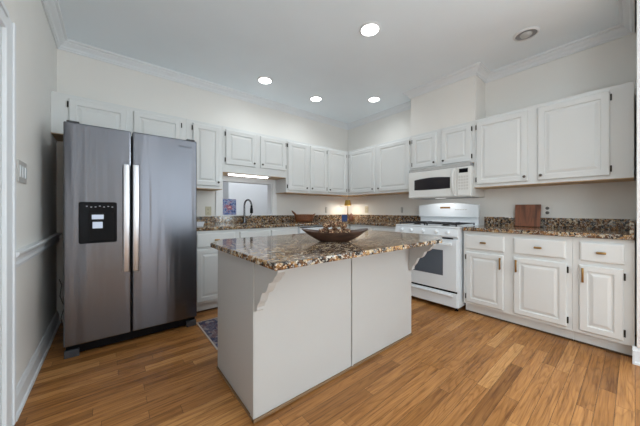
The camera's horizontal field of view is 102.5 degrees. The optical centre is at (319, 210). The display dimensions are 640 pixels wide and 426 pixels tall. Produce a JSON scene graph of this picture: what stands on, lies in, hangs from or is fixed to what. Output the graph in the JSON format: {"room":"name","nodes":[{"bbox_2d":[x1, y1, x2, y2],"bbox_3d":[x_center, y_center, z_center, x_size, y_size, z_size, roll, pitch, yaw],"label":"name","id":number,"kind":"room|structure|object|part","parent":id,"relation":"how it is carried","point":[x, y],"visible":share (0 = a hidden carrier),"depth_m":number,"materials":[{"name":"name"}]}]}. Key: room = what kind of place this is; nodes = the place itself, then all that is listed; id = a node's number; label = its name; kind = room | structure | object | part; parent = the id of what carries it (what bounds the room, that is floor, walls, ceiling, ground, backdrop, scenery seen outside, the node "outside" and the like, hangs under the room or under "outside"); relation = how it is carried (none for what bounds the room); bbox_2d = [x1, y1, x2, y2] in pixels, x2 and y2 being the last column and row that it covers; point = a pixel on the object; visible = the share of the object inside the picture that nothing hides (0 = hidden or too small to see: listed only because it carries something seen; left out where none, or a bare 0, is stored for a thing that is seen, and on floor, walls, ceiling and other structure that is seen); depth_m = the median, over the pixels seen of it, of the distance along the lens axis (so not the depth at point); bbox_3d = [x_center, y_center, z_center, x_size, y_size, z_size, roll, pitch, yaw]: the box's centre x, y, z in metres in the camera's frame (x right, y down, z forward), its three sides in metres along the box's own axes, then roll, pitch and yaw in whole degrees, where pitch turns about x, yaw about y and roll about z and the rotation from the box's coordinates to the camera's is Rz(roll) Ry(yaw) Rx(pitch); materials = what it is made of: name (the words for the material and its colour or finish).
{"room":"kitchen","nodes":[
{"label":"kitchen","id":0,"kind":"room"},
{"bbox_2d":[0,0,56,385],"bbox_3d":[-0.464,-0.280,-0.165,0.120,2.745,6.730,0,0,-39],"label":"wall","id":1,"kind":"structure","parent":0,"point":[36,50],"depth_m":1.76,"materials":[{"name":"paint"}]},
{"bbox_2d":[0,0,15,425],"bbox_3d":[-1.281,0.070,0.858,0.146,2.044,1.090,0,0,-39],"label":"door frame","id":2,"kind":"structure","parent":1,"relation":"attached to","point":[7,28],"depth_m":1.23,"materials":[{"name":"paint"}]},
{"bbox_2d":[17,159,26,183],"bbox_3d":[-1.733,-0.222,1.497,0.010,0.125,0.180,0,0,-39],"label":"light switch","id":3,"kind":"object","parent":1,"relation":"attached to","point":[21,166],"visible":1,"depth_m":1.47,"materials":[{"name":"grey plastic"}]},
{"bbox_2d":[16,311,60,421],"bbox_3d":[-2.054,1.030,1.905,0.028,0.123,1.507,0,0,-39],"label":"baseboard","id":4,"kind":"structure","parent":1,"relation":"attached to","point":[25,384],"depth_m":1.69,"materials":[{"name":"paint"}]},
{"bbox_2d":[16,233,61,267],"bbox_3d":[-2.051,0.263,1.907,0.036,0.090,1.507,0,0,-39],"label":"chair rail","id":5,"kind":"object","parent":1,"relation":"attached to","point":[24,254],"visible":0.91,"depth_m":1.67,"materials":[{"name":"paint"}]},
{"bbox_2d":[59,279,62,325],"bbox_3d":[-2.402,0.852,2.388,0.078,0.422,0.031,0,0,32],"label":"power cord","id":6,"kind":"object","parent":1,"relation":"attached to","point":[59,279],"visible":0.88,"depth_m":2.38,"materials":[{"name":"black plastic"}]},
{"bbox_2d":[57,49,347,321],"bbox_3d":[-1.037,-0.280,3.786,4.224,2.745,0.120,0,0,-39],"label":"wall","id":7,"kind":"structure","parent":0,"point":[77,75],"depth_m":3.22,"materials":[{"name":"paint"}]},
{"bbox_2d":[51,91,185,140],"bbox_3d":[-2.011,-0.855,2.671,1.062,0.366,0.376,0,0,-39],"label":"upper cabinet","id":8,"kind":"object","parent":7,"relation":"attached to","point":[64,107],"visible":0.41,"depth_m":2.46,"materials":[{"name":"paint"}]},
{"bbox_3d":[-2.027,-0.675,2.690,1.060,0.006,0.324,0,0,-39],"label":"panel","id":9,"kind":"part","parent":8,"relation":"part of","materials":[{"name":"beige wood"}]},
{"bbox_3d":[-2.079,-0.855,2.421,0.416,0.295,0.020,0,0,-39],"label":"door","id":10,"kind":"part","parent":8,"relation":"part of","materials":[{"name":"paint"}]},
{"bbox_3d":[-1.712,-0.855,2.720,0.427,0.295,0.020,0,0,-39],"label":"door","id":11,"kind":"part","parent":8,"relation":"part of","materials":[{"name":"paint"}]},
{"bbox_2d":[186,119,222,190],"bbox_3d":[-1.442,-0.646,3.135,0.405,0.783,0.376,0,0,-39],"label":"upper cabinet","id":12,"kind":"object","parent":7,"relation":"attached to","point":[208,137],"visible":0.74,"depth_m":3.03,"materials":[{"name":"paint"}]},
{"bbox_3d":[-1.333,-0.647,3.028,0.305,0.710,0.020,0,0,-39],"label":"door","id":13,"kind":"part","parent":12,"relation":"part of","materials":[{"name":"paint"}]},
{"bbox_3d":[-1.458,-0.258,3.154,0.403,0.006,0.324,0,0,-39],"label":"panel","id":14,"kind":"part","parent":12,"relation":"part of","materials":[{"name":"beige wood"}]},
{"bbox_2d":[205,206,210,215],"bbox_3d":[-1.459,0.008,3.357,0.075,0.118,0.010,0,0,-39],"label":"wall outlet","id":15,"kind":"object","parent":7,"relation":"attached to","point":[207,209],"visible":1,"depth_m":3.35,"materials":[{"name":"beige plastic"}]},
{"bbox_2d":[216,176,276,215],"bbox_3d":[-1.071,-0.207,3.753,0.918,0.569,0.148,0,0,-39],"label":"window","id":16,"kind":"structure","parent":7,"relation":"in","point":[271,184],"depth_m":3.81,"materials":[{"name":"white wood"}]},
{"bbox_2d":[222,214,270,215],"bbox_3d":[-1.073,0.070,3.762,0.760,0.014,0.152,0,0,-39],"label":"window sill","id":17,"kind":"structure","parent":7,"relation":"attached to","point":[257,214],"depth_m":3.74,"materials":[{"name":"paint"}]},
{"bbox_2d":[223,199,235,214],"bbox_3d":[-1.272,-0.049,3.568,0.216,0.222,0.029,0,0,-39],"label":"canvas painting","id":18,"kind":"object","parent":17,"relation":"on","point":[229,205],"visible":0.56,"depth_m":3.57,"materials":[{"name":"multicoloured"}]},
{"bbox_2d":[223,126,285,179],"bbox_3d":[-0.932,-0.753,3.550,0.908,0.569,0.376,0,0,-39],"label":"upper cabinet","id":19,"kind":"object","parent":7,"relation":"attached to","point":[244,152],"visible":0.97,"depth_m":3.40,"materials":[{"name":"paint"}]},
{"bbox_3d":[-1.009,-0.787,3.292,0.395,0.430,0.020,0,0,-39],"label":"door","id":20,"kind":"part","parent":19,"relation":"part of","materials":[{"name":"paint"}]},
{"bbox_2d":[227,173,270,178],"bbox_3d":[-0.934,-0.457,3.425,0.600,0.024,0.060,0,0,-39],"label":"light","id":21,"kind":"object","parent":19,"relation":"attached to","point":[230,174],"visible":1,"depth_m":3.38,"materials":[{"name":"plastic"}]},
{"bbox_3d":[-0.948,-0.472,3.570,0.906,0.006,0.324,0,0,-39],"label":"panel","id":22,"kind":"part","parent":19,"relation":"part of","materials":[{"name":"beige wood"}]},
{"bbox_3d":[-0.650,-0.787,3.585,0.396,0.430,0.020,0,0,-39],"label":"door","id":23,"kind":"part","parent":19,"relation":"part of","materials":[{"name":"paint"}]},
{"bbox_2d":[276,139,308,194],"bbox_3d":[-0.423,-0.648,3.965,0.404,0.779,0.376,0,0,-39],"label":"upper cabinet","id":24,"kind":"object","parent":7,"relation":"attached to","point":[296,182],"visible":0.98,"depth_m":3.83,"materials":[{"name":"paint"}]},
{"bbox_3d":[-0.439,-0.262,3.985,0.402,0.006,0.324,0,0,-39],"label":"panel","id":25,"kind":"part","parent":24,"relation":"part of","materials":[{"name":"beige wood"}]},
{"bbox_3d":[-0.329,-0.648,3.847,0.355,0.707,0.020,0,0,-39],"label":"door","id":26,"kind":"part","parent":24,"relation":"part of","materials":[{"name":"paint"}]},
{"bbox_2d":[197,214,420,223],"bbox_3d":[-0.099,0.128,3.472,2.924,0.101,1.551,0,0,-39],"label":"backsplash","id":27,"kind":"structure","parent":7,"relation":"attached to","point":[272,218],"depth_m":3.97,"materials":[{"name":"stone"}]},
{"bbox_2d":[299,144,347,196],"bbox_3d":[0.071,-0.648,4.368,0.868,0.779,0.376,0,0,-39],"label":"upper cabinet","id":28,"kind":"object","parent":7,"relation":"attached to","point":[328,167],"visible":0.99,"depth_m":4.23,"materials":[{"name":"paint"}]},
{"bbox_3d":[-0.022,-0.648,4.097,0.335,0.707,0.020,0,0,-39],"label":"door","id":29,"kind":"part","parent":28,"relation":"part of","materials":[{"name":"paint"}]},
{"bbox_3d":[0.055,-0.262,4.387,0.866,0.006,0.324,0,0,-39],"label":"panel","id":30,"kind":"part","parent":28,"relation":"part of","materials":[{"name":"beige wood"}]},
{"bbox_3d":[0.298,-0.648,4.357,0.419,0.707,0.020,0,0,-39],"label":"door","id":31,"kind":"part","parent":28,"relation":"part of","materials":[{"name":"paint"}]},
{"bbox_2d":[223,182,226,198],"bbox_3d":[-2.835,-0.280,4.365,2.320,2.745,1.050,0,0,-39],"label":"wall","id":32,"kind":"structure","parent":0,"point":[224,183],"depth_m":4.70,"materials":[{"name":"paint"}]},
{"bbox_2d":[227,182,266,214],"bbox_3d":[-0.960,-0.280,5.152,1.780,2.745,0.100,0,0,-39],"label":"wall","id":33,"kind":"structure","parent":0,"point":[257,193],"depth_m":4.79,"materials":[{"name":"paint"}]},
{"bbox_2d":[14,296,639,425],"bbox_3d":[-0.135,1.133,1.748,6.400,0.080,9.520,0,0,-39],"label":"floor","id":34,"kind":"structure","parent":0,"point":[461,367],"depth_m":1.61,"materials":[{"name":"brown wood"}]},
{"bbox_2d":[63,120,196,358],"bbox_3d":[-1.749,0.212,2.436,0.902,1.759,0.853,0,0,-39],"label":"refrigerator","id":35,"kind":"object","parent":34,"relation":"on","point":[130,202],"visible":1,"depth_m":2.07,"materials":[{"name":"grey metal"}]},
{"bbox_3d":[-1.735,0.176,2.021,0.399,1.657,0.075,0,0,-39],"label":"door","id":36,"kind":"part","parent":35,"relation":"part of","materials":[{"name":"silver metal"}]},
{"bbox_3d":[-1.714,0.093,1.986,0.225,0.315,0.013,0,0,-39],"label":"dispenser panel","id":37,"kind":"part","parent":35,"relation":"part of","materials":[{"name":"black plastic"}]},
{"bbox_3d":[-1.710,0.051,1.976,0.070,0.035,0.005,0,0,-39],"label":"water spout","id":38,"kind":"part","parent":35,"relation":"part of","materials":[{"name":"grey plastic"}]},
{"bbox_3d":[-1.565,0.060,2.075,0.042,0.865,0.060,0,0,-39],"label":"handle","id":39,"kind":"part","parent":35,"relation":"part of","materials":[{"name":"silver metal"}]},
{"bbox_3d":[-1.517,0.060,2.114,0.042,0.865,0.060,0,0,-39],"label":"handle","id":40,"kind":"part","parent":35,"relation":"part of","materials":[{"name":"silver metal"}]},
{"bbox_3d":[-1.383,0.176,2.308,0.495,1.657,0.075,0,0,-39],"label":"door","id":41,"kind":"part","parent":35,"relation":"part of","materials":[{"name":"silver metal"}]},
{"bbox_2d":[196,317,217,349],"bbox_3d":[-0.570,1.089,2.599,1.114,0.007,0.624,0,0,-39],"label":"kitchen rug","id":42,"kind":"object","parent":34,"relation":"on","point":[209,327],"visible":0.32,"depth_m":2.34,"materials":[{"name":"blue fabric"}]},
{"bbox_2d":[197,229,236,312],"bbox_3d":[-1.323,0.655,3.038,0.468,0.874,0.677,0,0,-39],"label":"base cabinet","id":43,"kind":"object","parent":34,"relation":"on","point":[207,256],"visible":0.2,"depth_m":2.75,"materials":[{"name":"paint"}]},
{"bbox_3d":[-1.130,0.689,2.807,0.405,0.552,0.020,0,0,-39],"label":"door","id":44,"kind":"part","parent":43,"relation":"part of","materials":[{"name":"paint"}]},
{"bbox_3d":[-1.130,0.321,2.807,0.405,0.145,0.020,0,0,-39],"label":"drawer","id":45,"kind":"part","parent":43,"relation":"part of","materials":[{"name":"paint"}]},
{"bbox_2d":[237,226,297,237],"bbox_3d":[-0.812,0.655,3.454,0.848,0.874,0.677,0,0,-39],"label":"base cabinet","id":46,"kind":"object","parent":34,"relation":"on","point":[256,232],"visible":0.04,"depth_m":3.18,"materials":[{"name":"paint"}]},
{"bbox_3d":[-0.780,0.321,3.092,0.380,0.145,0.020,0,0,-39],"label":"drawer","id":47,"kind":"part","parent":46,"relation":"part of","materials":[{"name":"paint"}]},
{"bbox_3d":[-0.463,0.321,3.350,0.382,0.145,0.020,0,0,-39],"label":"drawer","id":48,"kind":"part","parent":46,"relation":"part of","materials":[{"name":"paint"}]},
{"bbox_2d":[298,225,331,233],"bbox_3d":[-0.245,0.656,3.909,0.597,0.871,0.630,0,0,-39],"label":"dishwasher","id":49,"kind":"object","parent":34,"relation":"on","point":[300,231],"visible":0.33,"depth_m":3.59,"materials":[{"name":"metal"}]},
{"bbox_2d":[210,230,441,423],"bbox_3d":[0.142,0.649,1.881,1.623,0.888,1.002,0,0,-39],"label":"kitchen island","id":50,"kind":"object","parent":34,"relation":"on","point":[297,313],"visible":0.96,"depth_m":1.56,"materials":[{"name":"paint"}]},
{"bbox_3d":[-0.067,0.655,1.555,0.714,0.842,0.018,0,0,-39],"label":"panel","id":51,"kind":"part","parent":50,"relation":"part of","materials":[{"name":"paint"}]},
{"bbox_2d":[210,230,441,270],"bbox_3d":[0.142,0.219,1.881,1.623,0.028,1.002,0,0,-39],"label":"island countertop","id":52,"kind":"structure","parent":50,"relation":"on","point":[276,252],"depth_m":1.46,"materials":[{"name":"stone"}]},
{"bbox_2d":[301,228,367,241],"bbox_3d":[0.097,0.162,1.702,0.440,0.086,0.210,0,0,0],"label":"dough bowl","id":53,"kind":"object","parent":52,"relation":"on","point":[324,237],"visible":0.89,"depth_m":1.63,"materials":[{"name":"brown wood"}]},
{"bbox_2d":[319,228,325,232],"bbox_3d":[0.015,0.139,1.676,0.054,0.046,0.045,0,0,10],"label":"pine cone","id":54,"kind":"object","parent":53,"relation":"in","point":[322,230],"visible":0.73,"depth_m":1.66,"materials":[{"name":"brown plant"}]},
{"bbox_2d":[323,222,330,228],"bbox_3d":[0.044,0.101,1.696,0.055,0.046,0.045,0,0,2],"label":"pine cone","id":55,"kind":"object","parent":53,"relation":"in","point":[326,225],"visible":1,"depth_m":1.69,"materials":[{"name":"brown plant"}]},
{"bbox_2d":[331,222,337,228],"bbox_3d":[0.098,0.099,1.692,0.045,0.047,0.055,0,0,-16],"label":"pine cone","id":56,"kind":"object","parent":53,"relation":"in","point":[334,225],"visible":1,"depth_m":1.68,"materials":[{"name":"brown plant"}]},
{"bbox_2d":[340,222,346,228],"bbox_3d":[0.154,0.100,1.692,0.046,0.045,0.055,0,0,-24],"label":"pine cone","id":57,"kind":"object","parent":53,"relation":"in","point":[343,225],"visible":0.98,"depth_m":1.68,"materials":[{"name":"brown plant"}]},
{"bbox_2d":[343,228,350,232],"bbox_3d":[0.178,0.139,1.675,0.054,0.045,0.045,0,0,24],"label":"pine cone","id":58,"kind":"object","parent":53,"relation":"in","point":[346,230],"visible":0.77,"depth_m":1.66,"materials":[{"name":"brown plant"}]},
{"bbox_3d":[0.510,0.655,2.026,0.743,0.842,0.016,0,0,-39],"label":"panel","id":59,"kind":"part","parent":50,"relation":"part of","materials":[{"name":"paint"}]},
{"bbox_2d":[350,224,395,231],"bbox_3d":[0.986,0.655,3.920,0.677,0.874,0.908,0,0,-39],"label":"base cabinet","id":60,"kind":"object","parent":34,"relation":"on","point":[352,226],"visible":0.02,"depth_m":3.72,"materials":[{"name":"paint"}]},
{"bbox_2d":[197,214,420,230],"bbox_3d":[-0.099,0.147,3.472,2.924,0.138,1.551,0,0,-39],"label":"countertop","id":61,"kind":"structure","parent":60,"relation":"on","point":[272,221],"depth_m":3.74,"materials":[{"name":"stone"}]},
{"bbox_2d":[242,199,252,222],"bbox_3d":[-0.999,0.010,3.547,0.158,0.337,0.113,0,0,-6],"label":"kitchen faucet","id":62,"kind":"object","parent":61,"relation":"on","point":[246,200],"visible":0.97,"depth_m":3.55,"materials":[{"name":"grey metal"}]},
{"bbox_3d":[-0.995,-0.019,3.543,0.148,0.277,0.025,0,0,24],"label":"spout","id":63,"kind":"part","parent":62,"relation":"part of","materials":[{"name":"grey metal"}]},
{"bbox_2d":[292,211,314,221],"bbox_3d":[-0.252,0.090,3.953,0.375,0.178,0.222,0,0,-14],"label":"woven basket","id":64,"kind":"object","parent":61,"relation":"on","point":[298,217],"visible":1,"depth_m":3.87,"materials":[{"name":"brown wicker"}]},
{"bbox_2d":[342,214,346,220],"bbox_3d":[0.428,0.124,4.477,0.100,0.108,0.074,0,0,1],"label":"canister","id":65,"kind":"object","parent":61,"relation":"on","point":[344,216],"visible":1,"depth_m":4.44,"materials":[{"name":"blue ceramic"}]},
{"bbox_2d":[344,200,350,219],"bbox_3d":[0.503,-0.004,4.654,0.124,0.365,0.124,0,0,-39],"label":"table lamp","id":66,"kind":"object","parent":61,"relation":"on","point":[347,202],"visible":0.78,"depth_m":4.62,"materials":[{"name":"gold metal"}]},
{"bbox_3d":[0.503,-0.137,4.654,0.124,0.100,0.124,0,0,-39],"label":"lamp shade","id":67,"kind":"part","parent":66,"relation":"part of","materials":[{"name":"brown fabric"}]},
{"bbox_2d":[348,213,353,220],"bbox_3d":[0.539,0.111,4.451,0.094,0.135,0.093,0,0,-39],"label":"jar","id":68,"kind":"object","parent":61,"relation":"on","point":[350,217],"visible":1,"depth_m":4.42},
{"bbox_3d":[0.617,0.329,3.896,0.020,0.148,0.400,0,0,-39],"label":"drawer","id":69,"kind":"part","parent":60,"relation":"part of","materials":[{"name":"paint"}]},
{"bbox_3d":[0.901,0.329,3.547,0.020,0.148,0.380,0,0,-39],"label":"drawer","id":70,"kind":"part","parent":60,"relation":"part of","materials":[{"name":"paint"}]},
{"bbox_2d":[395,203,479,310],"bbox_3d":[1.448,0.497,3.209,0.720,1.192,0.768,0,0,-39],"label":"gas range","id":71,"kind":"object","parent":34,"relation":"on","point":[437,277],"visible":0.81,"depth_m":2.94,"materials":[{"name":"metal"}]},
{"bbox_3d":[1.218,0.246,3.022,0.034,0.093,0.764,0,0,-39],"label":"control panel","id":72,"kind":"part","parent":71,"relation":"part of","materials":[{"name":"metal"}]},
{"bbox_3d":[1.220,0.592,3.023,0.028,0.558,0.756,0,0,-39],"label":"oven door","id":73,"kind":"part","parent":71,"relation":"part of","materials":[{"name":"metal"}]},
{"bbox_3d":[1.215,0.968,3.020,0.040,0.150,0.756,0,0,-39],"label":"drawer","id":74,"kind":"part","parent":71,"relation":"part of","materials":[{"name":"metal"}]},
{"bbox_2d":[396,223,479,228],"bbox_3d":[1.459,0.188,3.218,0.612,0.020,0.768,0,0,-39],"label":"cooktop","id":75,"kind":"object","parent":71,"relation":"in","point":[410,225],"depth_m":3.03,"materials":[{"name":"metal"}]},
{"bbox_3d":[1.190,0.364,2.999,0.053,0.027,0.668,0,0,-39],"label":"handle","id":76,"kind":"part","parent":71,"relation":"part of","materials":[{"name":"metal"}]},
{"bbox_2d":[464,231,573,340],"bbox_3d":[2.040,0.655,2.626,0.677,0.874,0.842,0,0,-39],"label":"base cabinet","id":77,"kind":"object","parent":34,"relation":"on","point":[524,280],"visible":0.96,"depth_m":2.37,"materials":[{"name":"paint"}]},
{"bbox_3d":[1.665,0.329,2.611,0.020,0.148,0.348,0,0,-39],"label":"drawer","id":78,"kind":"part","parent":77,"relation":"part of","materials":[{"name":"paint"}]},
{"bbox_3d":[1.666,0.702,2.609,0.020,0.527,0.332,0,0,-39],"label":"door","id":79,"kind":"part","parent":77,"relation":"part of","materials":[{"name":"paint"}]},
{"bbox_3d":[1.936,0.329,2.278,0.020,0.148,0.356,0,0,-39],"label":"drawer","id":80,"kind":"part","parent":77,"relation":"part of","materials":[{"name":"paint"}]},
{"bbox_3d":[1.937,0.702,2.276,0.020,0.527,0.362,0,0,-39],"label":"door","id":81,"kind":"part","parent":77,"relation":"part of","materials":[{"name":"paint"}]},
{"bbox_2d":[462,217,634,239],"bbox_3d":[2.146,0.147,2.506,0.664,0.138,1.169,0,0,-39],"label":"countertop","id":82,"kind":"structure","parent":77,"relation":"on","point":[620,229],"depth_m":2.41,"materials":[{"name":"stone"}]},
{"bbox_2d":[514,204,540,226],"bbox_3d":[2.265,0.057,2.803,0.056,0.242,0.224,0,0,-39],"label":"cutting board","id":83,"kind":"object","parent":82,"relation":"on","point":[529,215],"visible":1,"depth_m":2.79,"materials":[{"name":"brown wood"}]},
{"bbox_2d":[573,237,634,356],"bbox_3d":[2.409,0.655,2.174,0.677,0.874,0.324,0,0,-39],"label":"base cabinet","id":84,"kind":"object","parent":34,"relation":"on","point":[603,269],"visible":0.88,"depth_m":1.97,"materials":[{"name":"paint"}]},
{"bbox_3d":[2.094,0.515,2.047,0.029,0.115,0.014,0,0,-39],"label":"handle","id":85,"kind":"part","parent":84,"relation":"part of","materials":[{"name":"gold metal"}]},
{"bbox_3d":[2.171,0.702,1.989,0.020,0.527,0.232,0,0,-39],"label":"door","id":86,"kind":"part","parent":84,"relation":"part of","materials":[{"name":"paint"}]},
{"bbox_3d":[2.174,0.329,1.985,0.020,0.148,0.234,0,0,-39],"label":"drawer","id":87,"kind":"part","parent":84,"relation":"part of","materials":[{"name":"paint"}]},
{"bbox_2d":[58,0,636,122],"bbox_3d":[-0.135,-1.702,1.748,6.400,0.100,9.520,0,0,-39],"label":"ceiling","id":88,"kind":"structure","parent":0,"point":[308,48],"depth_m":2.44,"materials":[{"name":"paint"}]},
{"bbox_2d":[257,76,272,83],"bbox_3d":[-0.697,-1.645,3.253,0.192,0.012,0.192,0,0,-39],"label":"recessed light","id":89,"kind":"object","parent":88,"relation":"in","point":[262,79],"visible":1,"depth_m":3.24,"materials":[{"name":"paint"}]},
{"bbox_2d":[309,96,321,101],"bbox_3d":[-0.059,-1.645,3.791,0.192,0.012,0.192,0,0,-39],"label":"recessed light","id":90,"kind":"object","parent":88,"relation":"in","point":[312,98],"visible":1,"depth_m":3.77,"materials":[{"name":"paint"}]},
{"bbox_2d":[359,21,380,36],"bbox_3d":[0.455,-1.645,2.338,0.192,0.012,0.192,0,0,-39],"label":"recessed light","id":91,"kind":"object","parent":88,"relation":"in","point":[371,28],"visible":1,"depth_m":2.32,"materials":[{"name":"paint"}]},
{"bbox_2d":[367,96,380,101],"bbox_3d":[0.801,-1.645,3.808,0.192,0.012,0.192,0,0,-39],"label":"recessed light","id":92,"kind":"object","parent":88,"relation":"in","point":[373,98],"visible":1,"depth_m":3.79,"materials":[{"name":"paint"}]},
{"bbox_2d":[513,26,539,40],"bbox_3d":[1.930,-1.638,2.405,0.200,0.028,0.200,0,0,-39],"label":"recessed light","id":93,"kind":"object","parent":88,"relation":"in","point":[527,33],"visible":1,"depth_m":2.38,"materials":[{"name":"paint"}]},
{"bbox_3d":[1.930,-1.637,2.405,0.095,0.027,0.095,0,0,-39],"label":"bulb","id":94,"kind":"part","parent":93,"relation":"part of","materials":[{"name":"grey glass"}]},
{"bbox_2d":[348,23,635,334],"bbox_3d":[1.709,-0.280,3.665,0.120,2.745,3.538,0,0,-39],"label":"wall","id":95,"kind":"structure","parent":0,"point":[612,63],"depth_m":2.71,"materials":[{"name":"paint"}]},
{"bbox_2d":[336,136,410,196],"bbox_3d":[0.887,-0.648,4.279,0.376,0.779,1.543,0,0,-39],"label":"upper cabinet","id":96,"kind":"object","parent":95,"relation":"attached to","point":[383,168],"visible":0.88,"depth_m":3.97,"materials":[{"name":"paint"}]},
{"bbox_3d":[0.689,-0.648,4.282,0.020,0.707,0.551,0,0,-39],"label":"door","id":97,"kind":"part","parent":96,"relation":"part of","materials":[{"name":"paint"}]},
{"bbox_3d":[0.906,-0.262,4.295,0.324,0.006,1.541,0,0,-39],"label":"panel","id":98,"kind":"part","parent":96,"relation":"part of","materials":[{"name":"beige wood"}]},
{"bbox_3d":[1.077,-0.648,3.806,0.020,0.707,0.547,0,0,-39],"label":"door","id":99,"kind":"part","parent":96,"relation":"part of","materials":[{"name":"paint"}]},
{"bbox_2d":[411,121,473,169],"bbox_3d":[1.631,-0.795,3.366,0.376,0.486,0.810,0,0,-39],"label":"upper cabinet","id":100,"kind":"object","parent":95,"relation":"attached to","point":[451,145],"visible":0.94,"depth_m":3.21,"materials":[{"name":"paint"}]},
{"bbox_3d":[1.387,-0.788,3.426,0.020,0.427,0.338,0,0,-39],"label":"door","id":101,"kind":"part","parent":100,"relation":"part of","materials":[{"name":"paint"}]},
{"bbox_2d":[409,162,484,199],"bbox_3d":[1.600,-0.351,3.321,0.477,0.400,0.782,0,0,-39],"label":"microwave","id":102,"kind":"object","parent":100,"relation":"attached to","point":[455,181],"visible":1,"depth_m":3.14,"materials":[{"name":"plastic"}]},
{"bbox_3d":[1.416,-0.338,3.269,0.024,0.338,0.625,0,0,-39],"label":"door","id":103,"kind":"part","parent":102,"relation":"part of","materials":[{"name":"plastic"}]},
{"bbox_3d":[1.624,-0.157,3.341,0.330,0.004,0.682,0,0,-39],"label":"panel","id":104,"kind":"part","parent":102,"relation":"part of","materials":[{"name":"grey metal"}]},
{"bbox_3d":[1.568,-0.335,3.029,0.059,0.310,0.024,0,0,-39],"label":"handle","id":105,"kind":"part","parent":102,"relation":"part of","materials":[{"name":"plastic"}]},
{"bbox_3d":[1.664,-0.338,2.966,0.022,0.338,0.145,0,0,-39],"label":"control panel","id":106,"kind":"part","parent":102,"relation":"part of","materials":[{"name":"plastic"}]},
{"bbox_3d":[1.645,-0.788,3.109,0.020,0.427,0.340,0,0,-39],"label":"door","id":107,"kind":"part","parent":100,"relation":"part of","materials":[{"name":"paint"}]},
{"bbox_2d":[411,75,484,135],"bbox_3d":[1.656,-1.345,3.382,0.317,0.613,0.820,0,0,-39],"label":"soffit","id":108,"kind":"structure","parent":95,"relation":"attached to","point":[463,101],"depth_m":3.19,"materials":[{"name":"paint"}]},
{"bbox_2d":[543,205,551,215],"bbox_3d":[2.401,0.001,2.711,0.010,0.115,0.074,0,0,-39],"label":"wall outlet","id":109,"kind":"object","parent":95,"relation":"attached to","point":[547,209],"visible":1,"depth_m":2.71,"materials":[{"name":"paint"}]},
{"bbox_2d":[474,81,633,188],"bbox_3d":[2.256,-0.648,2.599,0.376,0.779,1.168,0,0,-39],"label":"upper cabinet","id":110,"kind":"object","parent":95,"relation":"attached to","point":[585,138],"visible":1,"depth_m":2.38,"materials":[{"name":"paint"}]},
{"bbox_3d":[1.936,-0.648,2.753,0.020,0.707,0.464,0,0,-39],"label":"door","id":111,"kind":"part","parent":110,"relation":"part of","materials":[{"name":"paint"}]},
{"bbox_3d":[2.276,-0.262,2.615,0.324,0.006,1.166,0,0,-39],"label":"panel","id":112,"kind":"part","parent":110,"relation":"part of","materials":[{"name":"beige wood"}]},
{"bbox_3d":[2.279,-0.648,2.332,0.020,0.707,0.469,0,0,-39],"label":"door","id":113,"kind":"part","parent":110,"relation":"part of","materials":[{"name":"paint"}]},
{"bbox_2d":[484,217,629,230],"bbox_3d":[2.388,0.128,2.718,0.022,0.101,1.145,0,0,-39],"label":"backsplash","id":114,"kind":"structure","parent":95,"relation":"attached to","point":[577,223],"depth_m":2.54,"materials":[{"name":"stone"}]},
{"bbox_2d":[636,27,636,331],"bbox_3d":[3.573,-0.280,0.843,0.795,2.745,3.192,0,0,-39],"label":"wall","id":115,"kind":"structure","parent":0,"point":[636,27],"depth_m":2.31,"materials":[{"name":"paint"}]},
{"bbox_2d":[41,0,634,129],"bbox_3d":[1.127,-1.607,1.131,3.982,0.089,6.728,0,0,-39],"label":"crown molding","id":116,"kind":"structure","parent":115,"relation":"attached to","point":[626,27],"depth_m":2.88,"materials":[{"name":"paint"}]},
{"bbox_2d":[632,345,639,365],"bbox_3d":[3.257,1.030,0.598,0.055,0.123,3.212,0,0,-39],"label":"baseboard","id":117,"kind":"structure","parent":115,"relation":"attached to","point":[635,350],"depth_m":1.82,"materials":[{"name":"paint"}]},
{"bbox_2d":[637,0,639,347],"bbox_3d":[2.281,-0.289,1.780,0.023,2.515,0.108,0,0,-39],"label":"trim","id":118,"kind":"structure","parent":115,"relation":"attached to","point":[638,1],"depth_m":1.81,"materials":[{"name":"white wood"}]}
]}

